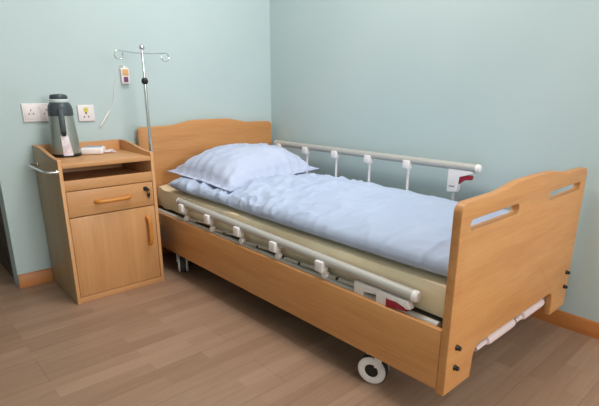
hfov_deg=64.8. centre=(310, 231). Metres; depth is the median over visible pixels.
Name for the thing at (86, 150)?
remote control
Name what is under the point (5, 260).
door
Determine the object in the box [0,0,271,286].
wall
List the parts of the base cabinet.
panel, panel, drawer, handle, cabinet door, panel, handle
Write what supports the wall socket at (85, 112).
attached to the wall at (218, 65)
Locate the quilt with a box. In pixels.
[169,172,509,276]
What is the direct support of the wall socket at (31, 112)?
attached to the wall at (218, 65)
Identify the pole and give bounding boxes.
[114,44,168,151]
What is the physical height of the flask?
0.308 m
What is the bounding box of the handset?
[99,64,129,126]
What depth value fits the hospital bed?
1.76 m
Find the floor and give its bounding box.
[0,252,598,405]
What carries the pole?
on the hospital bed
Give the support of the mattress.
on the hospital bed
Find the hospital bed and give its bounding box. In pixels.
[136,118,586,395]
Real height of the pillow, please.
0.178 m
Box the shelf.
[63,167,139,180]
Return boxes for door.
[0,207,13,277]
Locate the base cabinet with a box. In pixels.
[28,139,163,304]
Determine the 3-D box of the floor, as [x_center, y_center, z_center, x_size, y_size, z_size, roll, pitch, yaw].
[-0.217,0.783,1.176,3.740,0.080,7.440,-15,23,-41]
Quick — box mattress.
[157,184,446,317]
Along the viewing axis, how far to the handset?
2.67 m
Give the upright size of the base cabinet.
0.757 m
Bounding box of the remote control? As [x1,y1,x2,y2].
[81,146,115,154]
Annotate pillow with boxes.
[166,143,318,191]
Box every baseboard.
[18,246,171,287]
[530,305,598,339]
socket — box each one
[21,103,48,121]
[77,105,94,120]
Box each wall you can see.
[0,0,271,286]
[269,0,598,322]
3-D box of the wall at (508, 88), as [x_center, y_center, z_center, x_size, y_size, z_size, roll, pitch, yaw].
[1.119,-0.872,1.961,0.120,2.650,7.440,-15,23,-41]
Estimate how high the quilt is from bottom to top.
0.142 m
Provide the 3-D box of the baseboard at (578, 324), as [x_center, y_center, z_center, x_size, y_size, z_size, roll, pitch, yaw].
[1.605,0.549,1.735,0.012,0.074,5.600,-15,23,-41]
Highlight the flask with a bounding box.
[47,94,81,157]
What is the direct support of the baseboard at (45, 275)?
attached to the wall at (218, 65)
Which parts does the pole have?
clamp knob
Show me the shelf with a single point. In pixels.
(78, 173)

